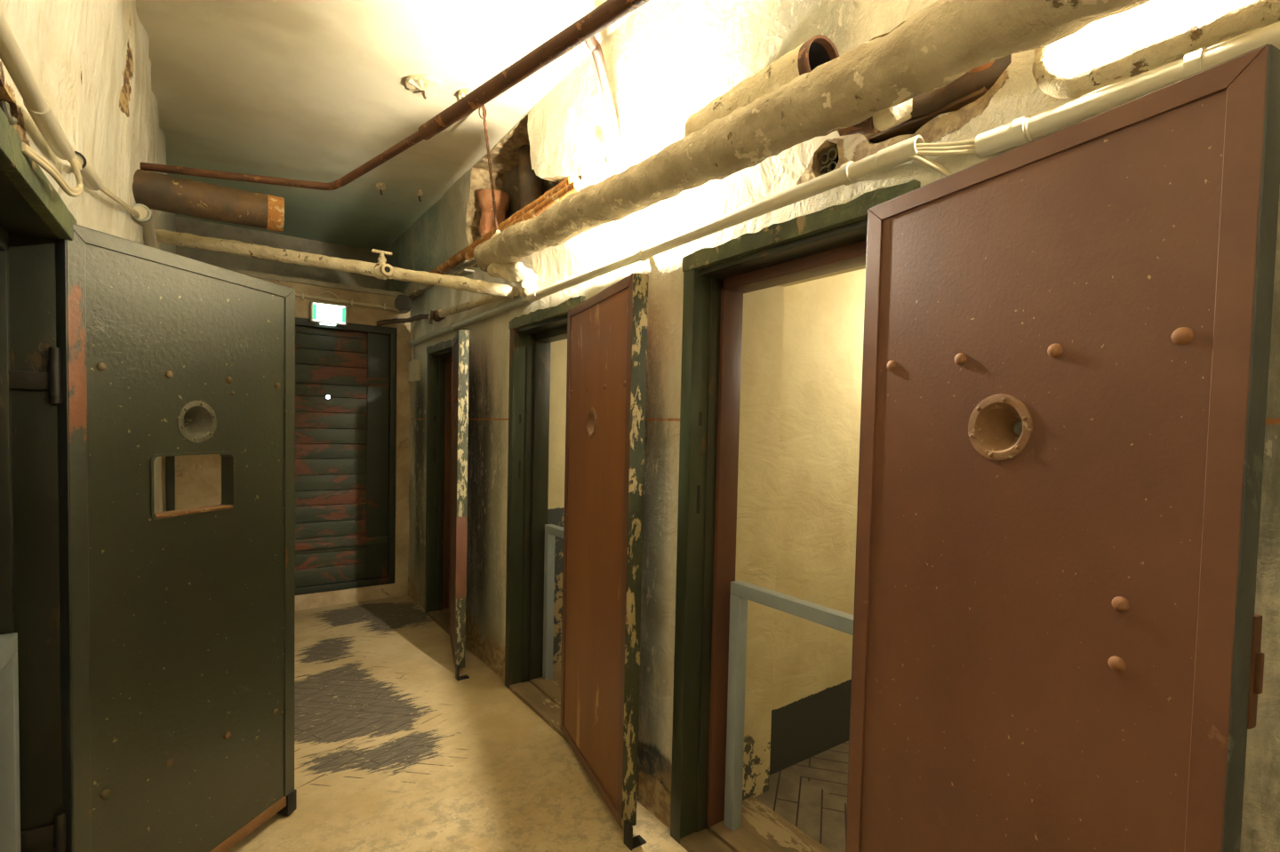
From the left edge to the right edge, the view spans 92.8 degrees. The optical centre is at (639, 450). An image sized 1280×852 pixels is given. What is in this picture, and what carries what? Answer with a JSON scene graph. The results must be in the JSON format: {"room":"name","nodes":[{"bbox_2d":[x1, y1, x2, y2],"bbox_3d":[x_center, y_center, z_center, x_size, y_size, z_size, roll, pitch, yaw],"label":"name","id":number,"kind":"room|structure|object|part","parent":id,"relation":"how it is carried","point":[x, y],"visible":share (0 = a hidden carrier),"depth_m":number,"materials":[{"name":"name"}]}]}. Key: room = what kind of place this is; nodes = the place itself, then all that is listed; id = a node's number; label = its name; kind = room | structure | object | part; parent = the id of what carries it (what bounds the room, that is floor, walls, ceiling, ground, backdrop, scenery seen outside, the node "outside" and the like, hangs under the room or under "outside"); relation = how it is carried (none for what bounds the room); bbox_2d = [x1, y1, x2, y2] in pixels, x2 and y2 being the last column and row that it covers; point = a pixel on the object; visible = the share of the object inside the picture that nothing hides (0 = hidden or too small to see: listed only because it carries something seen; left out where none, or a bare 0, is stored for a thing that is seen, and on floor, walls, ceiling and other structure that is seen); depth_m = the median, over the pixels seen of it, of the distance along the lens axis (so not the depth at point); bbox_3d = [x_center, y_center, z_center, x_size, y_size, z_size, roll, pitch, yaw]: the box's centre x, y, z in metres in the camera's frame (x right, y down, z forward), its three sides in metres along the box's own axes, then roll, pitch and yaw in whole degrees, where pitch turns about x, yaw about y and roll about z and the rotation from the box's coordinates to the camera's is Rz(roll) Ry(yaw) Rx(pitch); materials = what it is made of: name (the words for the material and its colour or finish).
{"room":"prison interior","nodes":[
{"label":"prison interior","id":0,"kind":"room"},
{"bbox_2d":[0,0,175,512],"bbox_3d":[-1.615,-0.185,1.761,0.186,3.190,7.950,0,3,-35],"label":"wall","id":1,"kind":"structure","parent":0,"point":[90,60],"depth_m":1.75,"materials":[{"name":"white paint"}]},
{"bbox_2d":[0,100,17,125],"bbox_3d":[-1.098,-0.585,1.057,0.022,0.037,0.037,0,3,-35],"label":"insulator","id":2,"kind":"object","parent":1,"relation":"attached to","point":[4,106],"visible":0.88,"depth_m":1.05,"materials":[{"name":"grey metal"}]},
{"bbox_2d":[0,8,47,111],"bbox_3d":[-0.852,-0.630,0.748,0.031,0.043,1.055,0,3,-35],"label":"conduit","id":3,"kind":"object","parent":1,"relation":"attached to","point":[12,55],"visible":0.96,"depth_m":1.01,"materials":[{"name":"beige plastic"}]},
{"bbox_2d":[23,98,75,159],"bbox_3d":[-1.198,-0.652,1.241,0.037,0.042,0.261,0,3,-35],"label":"coupling","id":4,"kind":"object","parent":3,"relation":"attached to","point":[46,122],"visible":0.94,"depth_m":1.22,"materials":[{"name":"beige plastic"}]},
{"bbox_2d":[21,146,82,197],"bbox_3d":[-1.214,-0.604,1.268,0.026,0.104,0.324,0,2,-30],"label":"cable","id":5,"kind":"object","parent":4,"relation":"attached to","point":[78,180],"visible":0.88,"depth_m":1.26,"materials":[{"name":"beige plastic"}]},
{"bbox_2d":[21,142,82,192],"bbox_3d":[-1.214,-0.612,1.268,0.026,0.100,0.324,0,2,-30],"label":"cable","id":6,"kind":"object","parent":4,"relation":"attached to","point":[79,187],"visible":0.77,"depth_m":1.24,"materials":[{"name":"beige plastic"}]},
{"bbox_2d":[0,107,76,851],"bbox_3d":[-1.320,0.419,1.223,0.184,2.016,0.860,0,3,-35],"label":"door frame left trim","id":7,"kind":"structure","parent":1,"relation":"attached to","point":[33,214],"depth_m":1.53,"materials":[{"name":"green paint"}]},
{"bbox_3d":[-1.314,0.454,1.241,0.114,1.945,0.840,0,3,-35],"label":"casing","id":8,"kind":"part","parent":7,"relation":"part of","materials":[{"name":"paint"}]},
{"bbox_3d":[-1.235,-0.552,1.232,0.030,0.073,0.860,0,3,-35],"label":"head casing","id":9,"kind":"part","parent":7,"relation":"part of","materials":[{"name":"green paint"}]},
{"bbox_2d":[74,153,103,191],"bbox_3d":[-1.423,-0.713,1.562,0.042,0.074,0.275,0,3,-35],"label":"left tee","id":10,"kind":"object","parent":1,"relation":"attached to","point":[91,180],"visible":0.57,"depth_m":1.56,"materials":[{"name":"beige plastic"}]},
{"bbox_2d":[74,151,86,168],"bbox_3d":[-1.360,-0.692,1.472,0.043,0.044,0.064,0,3,-35],"label":"sleeve mouth","id":11,"kind":"object","parent":10,"relation":"attached to","point":[84,165],"visible":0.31,"depth_m":1.46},
{"bbox_2d":[66,160,139,218],"bbox_3d":[-1.723,-0.827,2.000,0.025,0.298,1.602,0,3,-35],"label":"cable","id":12,"kind":"object","parent":1,"relation":"attached to","point":[102,189],"visible":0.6,"depth_m":1.98,"materials":[{"name":"beige plastic"}]},
{"bbox_2d":[75,159,139,215],"bbox_3d":[-1.723,-0.833,2.000,0.025,0.298,1.602,0,3,-35],"label":"cable","id":13,"kind":"object","parent":1,"relation":"attached to","point":[77,162],"visible":0.33,"depth_m":1.95,"materials":[{"name":"beige plastic"}]},
{"bbox_2d":[133,206,157,248],"bbox_3d":[-2.426,-0.682,3.014,0.060,0.841,0.980,0,3,-36],"label":"conduit","id":14,"kind":"object","parent":1,"relation":"attached to","point":[149,237],"visible":0.25,"depth_m":2.88,"materials":[{"name":"beige plastic"}]},
{"bbox_2d":[130,203,151,223],"bbox_3d":[-2.148,-1.021,2.627,0.070,0.074,0.065,0,3,-35],"label":"drop sleeve","id":15,"kind":"object","parent":14,"relation":"attached to","point":[149,218],"visible":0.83,"depth_m":2.61,"materials":[{"name":"grey plastic"}]},
{"bbox_2d":[48,224,296,851],"bbox_3d":[-1.419,0.399,1.933,0.085,1.976,0.775,2,2,12],"label":"door","id":16,"kind":"structure","parent":1,"relation":"in","point":[177,627],"depth_m":1.83,"materials":[{"name":"black paint"}]},
{"bbox_2d":[154,504,232,519],"bbox_3d":[-1.409,0.191,1.910,0.056,0.010,0.258,2,2,12],"label":"shelf","id":17,"kind":"object","parent":16,"relation":"attached to","point":[207,511],"depth_m":1.91,"materials":[{"name":"wood"}]},
{"bbox_3d":[-1.422,1.330,1.960,0.036,0.038,0.685,2,2,12],"label":"rail","id":18,"kind":"part","parent":16,"relation":"part of","materials":[{"name":"brown wood"}]},
{"bbox_2d":[132,169,284,232],"bbox_3d":[-2.003,-1.146,2.790,0.637,0.163,0.162,0,3,-35],"label":"pipe","id":19,"kind":"object","parent":1,"relation":"attached to","point":[156,191],"visible":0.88,"depth_m":2.75,"materials":[{"name":"metal"}]},
{"bbox_2d":[154,228,515,299],"bbox_3d":[-1.642,-0.989,3.213,1.947,0.314,0.118,1,2,-2],"label":"pipe","id":20,"kind":"object","parent":1,"relation":"attached to","point":[380,270],"visible":0.97,"depth_m":3.20,"materials":[{"name":"beige metal"}]},
{"bbox_2d":[369,248,392,279],"bbox_3d":[-1.365,-0.983,3.231,0.120,0.150,0.134,0,3,-35],"label":"tap","id":21,"kind":"object","parent":20,"relation":"on","point":[380,270],"depth_m":3.21,"materials":[{"name":"beige metal"}]},
{"bbox_2d":[139,0,649,190],"bbox_3d":[-0.607,-1.174,1.975,3.578,0.061,0.614,3,2,32],"label":"pipe","id":22,"kind":"object","parent":1,"relation":"attached to","point":[610,12],"visible":0.99,"depth_m":1.99,"materials":[{"name":"metal"}]},
{"bbox_2d":[175,216,386,290],"bbox_3d":[-3.194,-1.621,5.495,1.800,0.700,0.110,0,3,-35],"label":"wall","id":23,"kind":"structure","parent":0,"point":[182,225],"depth_m":5.40,"materials":[{"name":"grey paint"}]},
{"bbox_2d":[160,266,410,610],"bbox_3d":[-2.685,-0.038,4.778,1.800,2.610,0.011,0,3,-35],"label":"wall","id":24,"kind":"structure","parent":0,"point":[197,477],"depth_m":5.03,"materials":[{"name":"beige paint"}]},
{"bbox_2d":[165,456,175,511],"bbox_3d":[-3.329,0.120,4.322,0.050,2.300,0.040,0,3,-35],"label":"trim","id":25,"kind":"structure","parent":24,"relation":"attached to","point":[170,460],"depth_m":4.31,"materials":[{"name":"paint"}]},
{"bbox_2d":[225,268,404,296],"bbox_3d":[-2.921,-1.335,5.109,1.800,0.046,0.978,0,3,-35],"label":"trim","id":26,"kind":"structure","parent":24,"relation":"attached to","point":[248,273],"depth_m":4.79,"materials":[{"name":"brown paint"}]},
{"bbox_2d":[310,301,346,326],"bbox_3d":[-2.462,-1.074,4.822,0.256,0.163,0.076,0,3,-35],"label":"exit sign","id":27,"kind":"object","parent":24,"relation":"attached to","point":[324,314],"visible":1,"depth_m":4.79,"materials":[{"name":"beige plastic"}]},
{"bbox_2d":[320,322,335,326],"bbox_3d":[-2.467,-0.997,4.821,0.110,0.009,0.040,0,3,-35],"label":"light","id":28,"kind":"object","parent":27,"relation":"attached to","point":[324,324],"depth_m":4.81,"materials":[{"name":"white plastic"}]},
{"bbox_2d":[294,317,397,595],"bbox_3d":[-2.512,0.055,4.955,0.985,2.180,0.118,0,3,-35],"label":"plank door","id":29,"kind":"structure","parent":24,"relation":"in","point":[349,544],"depth_m":5.00,"materials":[{"name":"green paint"}]},
{"bbox_2d":[295,293,399,311],"bbox_3d":[-2.391,-1.196,4.902,0.931,0.050,0.037,0,3,-35],"label":"conduit","id":30,"kind":"object","parent":24,"relation":"attached to","point":[302,296],"visible":0.92,"depth_m":4.91,"materials":[{"name":"beige plastic"}]},
{"bbox_2d":[318,291,339,303],"bbox_3d":[-2.469,-1.216,4.840,0.150,0.091,0.022,0,3,-37],"label":"cable","id":31,"kind":"object","parent":30,"relation":"attached to","point":[322,292],"visible":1,"depth_m":4.83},
{"bbox_2d":[135,0,633,251],"bbox_3d":[-0.788,-1.751,2.261,2.120,0.020,8.050,0,3,-35],"label":"ceiling","id":32,"kind":"structure","parent":0,"point":[316,91],"depth_m":3.03,"materials":[{"name":"paint"}]},
{"bbox_2d":[376,182,385,195],"bbox_3d":[-1.794,-1.810,4.223,0.059,0.086,0.061,0,3,-35],"label":"ceiling hook","id":33,"kind":"object","parent":32,"relation":"attached to","point":[380,186],"visible":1,"depth_m":4.21,"materials":[{"name":"metal"}]},
{"bbox_2d":[416,189,423,201],"bbox_3d":[-1.565,-1.808,4.325,0.053,0.086,0.052,0,3,-35],"label":"ceiling hook","id":34,"kind":"object","parent":32,"relation":"attached to","point":[420,193],"visible":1,"depth_m":4.31,"materials":[{"name":"metal"}]},
{"bbox_2d":[405,73,441,99],"bbox_3d":[-1.047,-1.747,2.949,0.159,0.086,0.164,0,3,-35],"label":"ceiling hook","id":35,"kind":"object","parent":32,"relation":"attached to","point":[428,85],"visible":1,"depth_m":2.92,"materials":[{"name":"metal"}]},
{"bbox_2d":[458,88,474,99],"bbox_3d":[-0.848,-1.746,3.045,0.110,0.086,0.113,0,3,-35],"label":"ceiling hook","id":36,"kind":"object","parent":32,"relation":"attached to","point":[462,92],"visible":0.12,"depth_m":3.00,"materials":[{"name":"metal"}]},
{"bbox_2d":[478,104,500,240],"bbox_3d":[-0.782,-1.442,3.198,0.169,0.686,0.090,0,3,-35],"label":"rod","id":37,"kind":"object","parent":32,"relation":"hanging from","point":[484,109],"visible":0.83,"depth_m":3.17,"materials":[{"name":"metal"}]},
{"bbox_2d":[472,0,1151,271],"bbox_3d":[0.341,-0.886,1.685,0.171,0.340,4.245,0,3,-35],"label":"pipe","id":38,"kind":"object","parent":37,"relation":"hanging from","point":[945,40],"visible":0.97,"depth_m":1.45,"materials":[{"name":"beige metal"}]},
{"bbox_2d":[226,595,687,851],"bbox_3d":[-0.730,1.416,1.915,1.800,0.004,7.150,0,3,-35],"label":"floor","id":39,"kind":"structure","parent":0,"point":[394,753],"depth_m":2.73,"materials":[{"name":"beige concrete"}]},
{"bbox_2d":[623,820,646,850],"bbox_3d":[-0.016,1.379,2.201,0.070,0.085,0.048,0,3,-35],"label":"holder","id":40,"kind":"object","parent":39,"relation":"on","point":[631,843],"visible":1,"depth_m":2.18,"materials":[{"name":"black metal"}]},
{"bbox_3d":[-0.018,1.418,2.204,0.070,0.006,0.044,0,3,-35],"label":"floor plate","id":41,"kind":"part","parent":40,"relation":"part of","materials":[{"name":"black metal"}]},
{"bbox_2d":[501,164,559,219],"bbox_3d":[-0.502,-1.466,3.547,0.147,0.750,1.900,0,3,-35],"label":"wall","id":42,"kind":"structure","parent":0,"point":[510,180],"depth_m":3.94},
{"bbox_2d":[518,144,543,209],"bbox_3d":[-0.636,-1.541,3.584,0.146,0.505,0.257,0,2,-23],"label":"pipe stub","id":43,"kind":"object","parent":42,"relation":"attached to","point":[531,186],"visible":0.39,"depth_m":3.53,"materials":[{"name":"metal"}]},
{"bbox_2d":[547,298,585,672],"bbox_3d":[0.522,0.132,3.597,2.210,2.500,1.410,0,3,-35],"label":"wall","id":44,"kind":"structure","parent":0,"point":[558,349],"depth_m":3.65,"materials":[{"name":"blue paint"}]},
{"bbox_2d":[735,163,865,800],"bbox_3d":[1.452,0.200,2.275,2.210,2.500,1.535,0,3,-35],"label":"wall","id":45,"kind":"structure","parent":0,"point":[801,376],"depth_m":2.69,"materials":[{"name":"paint"}]},
{"bbox_2d":[753,741,848,851],"bbox_3d":[1.583,1.447,2.432,1.820,0.001,1.535,0,3,-35],"label":"floor","id":46,"kind":"structure","parent":0,"point":[811,794],"depth_m":2.51,"materials":[{"name":"brown wood"}]},
{"bbox_2d":[384,0,1279,851],"bbox_3d":[-0.110,-0.175,2.819,0.338,3.160,7.950,0,3,-35],"label":"wall","id":47,"kind":"structure","parent":0,"point":[668,60],"depth_m":2.31,"materials":[{"name":"paint"}]},
{"bbox_2d":[394,294,411,312],"bbox_3d":[-1.952,-1.208,5.025,0.131,0.167,0.384,0,2,-21],"label":"pipe stub","id":48,"kind":"object","parent":47,"relation":"attached to","point":[403,303],"visible":1,"depth_m":4.86,"materials":[{"name":"metal"}]},
{"bbox_2d":[376,313,429,326],"bbox_3d":[-1.853,-1.038,4.860,0.781,0.079,0.118,3,3,38],"label":"rusty pipe","id":49,"kind":"object","parent":47,"relation":"attached to","point":[418,317],"visible":0.94,"depth_m":4.95,"materials":[{"name":"metal"}]},
{"bbox_2d":[408,328,420,382],"bbox_3d":[-1.875,-0.797,5.064,0.042,0.443,0.220,0,3,-35],"label":"junction box","id":50,"kind":"object","parent":47,"relation":"attached to","point":[414,365],"visible":0.9,"depth_m":5.02,"materials":[{"name":"beige plastic"}]},
{"bbox_2d":[403,250,469,300],"bbox_3d":[-1.557,-1.300,4.619,0.100,0.104,1.550,0,3,-35],"label":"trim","id":51,"kind":"structure","parent":47,"relation":"attached to","point":[414,290],"depth_m":4.87,"materials":[{"name":"metal"}]},
{"bbox_2d":[427,608,449,635],"bbox_3d":[-1.294,1.313,4.614,0.420,0.085,0.820,0,3,-35],"label":"sill","id":52,"kind":"structure","parent":47,"relation":"attached to","point":[441,618],"depth_m":4.65,"materials":[{"name":"brown wood"}]},
{"bbox_2d":[424,337,455,615],"bbox_3d":[-1.368,0.255,4.531,0.221,2.102,0.798,0,3,-35],"label":"door frame","id":53,"kind":"structure","parent":47,"relation":"attached to","point":[439,356],"depth_m":4.78,"materials":[{"name":"green paint"}]},
{"bbox_3d":[-1.407,0.283,4.507,0.122,2.045,0.790,0,3,-35],"label":"casing","id":54,"kind":"part","parent":53,"relation":"part of","materials":[{"name":"green paint"}]},
{"bbox_3d":[-1.384,-0.764,4.467,0.126,0.062,0.798,0,3,-35],"label":"head casing","id":55,"kind":"part","parent":53,"relation":"part of","materials":[{"name":"green paint"}]},
{"bbox_2d":[448,329,469,668],"bbox_3d":[-1.174,0.284,3.958,0.082,2.013,0.737,1,2,-20],"label":"door","id":56,"kind":"structure","parent":47,"relation":"in","point":[460,345],"depth_m":3.63,"materials":[{"name":"red paint"}]},
{"bbox_3d":[-1.177,0.286,3.947,0.050,2.010,0.709,1,2,-20],"label":"panel","id":57,"kind":"part","parent":56,"relation":"part of","materials":[{"name":"red paint"}]},
{"bbox_2d":[455,664,469,680],"bbox_3d":[-1.048,1.305,3.598,0.070,0.085,0.048,0,3,-35],"label":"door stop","id":58,"kind":"object","parent":56,"relation":"attached to","point":[457,668],"visible":1,"depth_m":3.58,"materials":[{"name":"black metal"}]},
{"bbox_3d":[-1.050,1.345,3.602,0.070,0.006,0.044,0,3,-35],"label":"floor plate","id":59,"kind":"part","parent":58,"relation":"part of","materials":[{"name":"black metal"}]},
{"bbox_2d":[448,258,478,276],"bbox_3d":[-1.077,-1.171,3.871,0.105,0.033,0.965,0,3,-35],"label":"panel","id":60,"kind":"object","parent":47,"relation":"attached to","point":[472,261],"visible":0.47,"depth_m":3.93,"materials":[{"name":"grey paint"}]},
{"bbox_2d":[451,263,476,275],"bbox_3d":[-1.045,-1.139,3.757,0.057,0.066,0.880,0,3,-35],"label":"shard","id":61,"kind":"object","parent":60,"relation":"hanging from","point":[461,271],"visible":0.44,"depth_m":3.89},
{"bbox_2d":[408,296,532,346],"bbox_3d":[-1.241,-0.847,4.154,0.070,0.054,2.350,0,3,-35],"label":"conduit","id":62,"kind":"object","parent":47,"relation":"attached to","point":[521,300],"visible":0.89,"depth_m":3.83,"materials":[{"name":"grey plastic"}]},
{"bbox_2d":[427,286,519,324],"bbox_3d":[-1.143,-0.932,3.944,0.114,0.126,1.602,0,3,-35],"label":"pipe","id":63,"kind":"object","parent":47,"relation":"attached to","point":[437,316],"visible":0.88,"depth_m":3.91,"materials":[{"name":"metal"}]},
{"bbox_2d":[476,189,510,237],"bbox_3d":[-0.959,-1.467,3.980,0.220,0.412,0.224,0,3,-35],"label":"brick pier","id":64,"kind":"object","parent":47,"relation":"on","point":[502,199],"visible":0.51,"depth_m":3.90,"materials":[{"name":"orange brick"}]},
{"bbox_2d":[429,174,583,274],"bbox_3d":[-0.879,-1.212,3.552,0.135,0.120,2.281,0,3,-35],"label":"pipes","id":65,"kind":"object","parent":47,"relation":"attached to","point":[572,183],"visible":0.55,"depth_m":3.02,"materials":[{"name":"orange metal"}]},
{"bbox_2d":[487,262,538,297],"bbox_3d":[-0.669,-0.905,3.229,0.325,0.222,0.129,2,2,30],"label":"pipe elbow","id":66,"kind":"object","parent":47,"relation":"attached to","point":[516,273],"visible":0.88,"depth_m":3.17,"materials":[{"name":"beige metal"}]},
{"bbox_2d":[508,671,567,740],"bbox_3d":[-0.372,1.381,3.302,0.420,0.085,0.810,0,3,-35],"label":"sill","id":67,"kind":"structure","parent":47,"relation":"attached to","point":[542,696],"depth_m":3.32,"materials":[{"name":"brown wood"}]},
{"bbox_2d":[542,524,563,681],"bbox_3d":[-0.352,0.903,3.289,0.046,0.918,0.665,0,3,-35],"label":"guard rail","id":68,"kind":"object","parent":67,"relation":"on","point":[551,531],"visible":0.34,"depth_m":3.52,"materials":[{"name":"metal"}]},
{"bbox_3d":[-0.530,0.913,3.543,0.046,0.872,0.046,0,3,-35],"label":"post","id":69,"kind":"part","parent":68,"relation":"part of","materials":[{"name":"grey metal"}]},
{"bbox_2d":[504,296,585,743],"bbox_3d":[-0.438,0.323,3.207,0.221,2.104,0.818,0,3,-35],"label":"door frame","id":70,"kind":"structure","parent":47,"relation":"attached to","point":[531,335],"depth_m":3.47,"materials":[{"name":"green paint"}]},
{"bbox_3d":[-0.454,-0.696,3.143,0.126,0.064,0.818,0,3,-35],"label":"head casing","id":71,"kind":"part","parent":70,"relation":"part of","materials":[{"name":"green paint"}]},
{"bbox_2d":[584,35,621,143],"bbox_3d":[-0.121,-1.227,2.108,0.054,0.138,0.883,1,2,5],"label":"pipe","id":72,"kind":"object","parent":47,"relation":"attached to","point":[593,44],"visible":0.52,"depth_m":2.04,"materials":[{"name":"metal"}]},
{"bbox_2d":[560,272,648,829],"bbox_3d":[-0.174,0.359,2.570,0.081,2.008,0.814,0,2,-24],"label":"door","id":73,"kind":"structure","parent":47,"relation":"in","point":[607,331],"depth_m":2.40,"materials":[{"name":"red paint"}]},
{"bbox_3d":[-0.177,0.361,2.558,0.050,2.005,0.787,0,2,-24],"label":"panel","id":74,"kind":"part","parent":73,"relation":"part of","materials":[{"name":"red paint"}]},
{"bbox_2d":[604,151,612,163],"bbox_3d":[-0.134,-1.242,2.577,0.010,0.052,0.052,0,3,-35],"label":"hook","id":75,"kind":"object","parent":47,"relation":"attached to","point":[607,152],"visible":1,"depth_m":2.58,"materials":[{"name":"metal"}]},
{"bbox_2d":[526,135,924,302],"bbox_3d":[0.049,-0.759,2.317,0.072,0.061,2.145,0,3,-35],"label":"conduit","id":76,"kind":"object","parent":47,"relation":"attached to","point":[850,172],"visible":0.98,"depth_m":1.82,"materials":[{"name":"beige plastic"}]},
{"bbox_2d":[908,155,951,176],"bbox_3d":[0.668,-0.623,1.419,0.024,0.169,0.196,0,3,-38],"label":"cable","id":77,"kind":"object","parent":76,"relation":"hanging from","point":[924,161],"visible":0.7,"depth_m":1.40,"materials":[{"name":"beige plastic"}]},
{"bbox_2d":[906,154,952,174],"bbox_3d":[0.670,-0.623,1.421,0.020,0.169,0.196,0,3,-38],"label":"cable","id":78,"kind":"object","parent":76,"relation":"hanging from","point":[922,156],"visible":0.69,"depth_m":1.40,"materials":[{"name":"beige plastic"}]},
{"bbox_2d":[917,148,976,156],"bbox_3d":[0.698,-0.678,1.373,0.019,0.060,0.301,0,3,-35],"label":"cable","id":79,"kind":"object","parent":76,"relation":"attached to","point":[971,151],"visible":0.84,"depth_m":1.37,"materials":[{"name":"beige plastic"}]},
{"bbox_2d":[680,796,831,851],"bbox_3d":[0.529,1.448,2.019,0.420,0.085,0.850,0,3,-35],"label":"sill","id":80,"kind":"structure","parent":47,"relation":"attached to","point":[762,829],"depth_m":2.22,"materials":[{"name":"brown wood"}]},
{"bbox_2d":[723,580,853,831],"bbox_3d":[0.537,0.963,1.984,0.046,0.933,0.685,0,3,-35],"label":"guard rail","id":81,"kind":"object","parent":80,"relation":"on","point":[741,592],"visible":0.51,"depth_m":2.22,"materials":[{"name":"grey metal"}]},
{"bbox_3d":[0.353,0.972,2.246,0.046,0.887,0.046,0,3,-35],"label":"post","id":82,"kind":"part","parent":81,"relation":"part of","materials":[{"name":"grey metal"}]},
{"bbox_2d":[684,34,839,136],"bbox_3d":[0.354,-1.041,1.831,0.157,0.164,0.529,0,2,-33],"label":"pipe","id":83,"kind":"object","parent":47,"relation":"attached to","point":[819,50],"visible":0.38,"depth_m":1.70,"materials":[{"name":"metal"}]},
{"bbox_2d":[670,179,920,844],"bbox_3d":[0.470,0.380,1.915,0.221,2.122,0.878,0,3,-35],"label":"door frame","id":84,"kind":"structure","parent":47,"relation":"attached to","point":[832,239],"depth_m":2.19,"materials":[{"name":"green paint"}]},
{"bbox_3d":[0.432,0.409,1.891,0.122,2.065,0.870,0,3,-35],"label":"casing","id":85,"kind":"part","parent":84,"relation":"part of","materials":[{"name":"green paint"}]},
{"bbox_3d":[0.454,-0.648,1.850,0.126,0.062,0.878,0,3,-35],"label":"head casing","id":86,"kind":"part","parent":84,"relation":"part of","materials":[{"name":"green paint"}]},
{"bbox_2d":[818,148,838,175],"bbox_3d":[0.531,-0.808,1.714,0.015,0.072,0.062,0,3,-35],"label":"wire hole","id":87,"kind":"object","parent":47,"relation":"attached to","point":[828,158],"visible":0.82,"depth_m":1.71,"materials":[{"name":"grey metal"}]},
{"bbox_2d":[837,54,1011,135],"bbox_3d":[0.688,-0.849,1.458,0.417,0.130,0.129,2,2,22],"label":"pipe","id":88,"kind":"object","parent":47,"relation":"attached to","point":[924,104],"visible":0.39,"depth_m":1.42,"materials":[{"name":"metal"}]},
{"bbox_2d":[866,86,988,143],"bbox_3d":[0.730,-0.827,1.510,0.132,0.057,0.301,0,3,-35],"label":"split lath","id":89,"kind":"object","parent":47,"relation":"attached to","point":[910,126],"visible":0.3,"depth_m":1.49,"materials":[{"name":"brown wood"}]},
{"bbox_2d":[967,60,994,72],"bbox_3d":[0.765,-0.869,1.373,0.230,0.075,0.042,1,2,-11],"label":"copper pipe","id":90,"kind":"object","parent":47,"relation":"attached to","point":[987,66],"visible":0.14,"depth_m":1.36,"materials":[{"name":"orange metal"}]},
{"bbox_2d":[845,43,1279,851],"bbox_3d":[0.728,0.424,1.233,0.082,2.015,0.762,0,2,-25],"label":"door","id":91,"kind":"structure","parent":47,"relation":"in","point":[1057,636],"depth_m":1.08,"materials":[{"name":"red paint"}]},
{"bbox_2d":[974,21,1279,158],"bbox_3d":[1.206,-0.635,0.671,0.072,0.071,1.605,0,3,-35],"label":"conduit","id":92,"kind":"object","parent":47,"relation":"attached to","point":[1023,130],"visible":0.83,"depth_m":1.11,"materials":[{"name":"beige plastic"}]},
{"bbox_2d":[915,144,975,151],"bbox_3d":[0.700,-0.686,1.374,0.016,0.058,0.300,0,3,-35],"label":"cable","id":93,"kind":"object","parent":92,"relation":"attached to","point":[971,146],"visible":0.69,"depth_m":1.38,"materials":[{"name":"beige plastic"}]},
{"bbox_2d":[915,138,975,147],"bbox_3d":[0.700,-0.694,1.373,0.015,0.058,0.301,0,3,-35],"label":"cable","id":94,"kind":"object","parent":92,"relation":"attached to","point":[970,141],"visible":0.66,"depth_m":1.38,"materials":[{"name":"beige plastic"}]},
{"bbox_2d":[1032,0,1279,98],"bbox_3d":[1.119,-1.143,0.782,0.061,0.962,1.090,0,3,-35],"label":"pipe","id":95,"kind":"object","parent":47,"relation":"attached to","point":[1051,72],"visible":0.91,"depth_m":1.07,"materials":[{"name":"beige metal"}]},
{"label":"floor","id":96,"kind":"structure","parent":0,"visible":0},
{"bbox_2d":[0,632,21,851],"bbox_3d":[-1.372,0.939,1.234,0.046,0.950,0.675,0,3,-35],"label":"guard rail","id":97,"kind":"object","parent":96,"relation":"on","point":[10,792],"visible":1,"depth_m":1.47,"materials":[{"name":"grey metal"}]}
]}

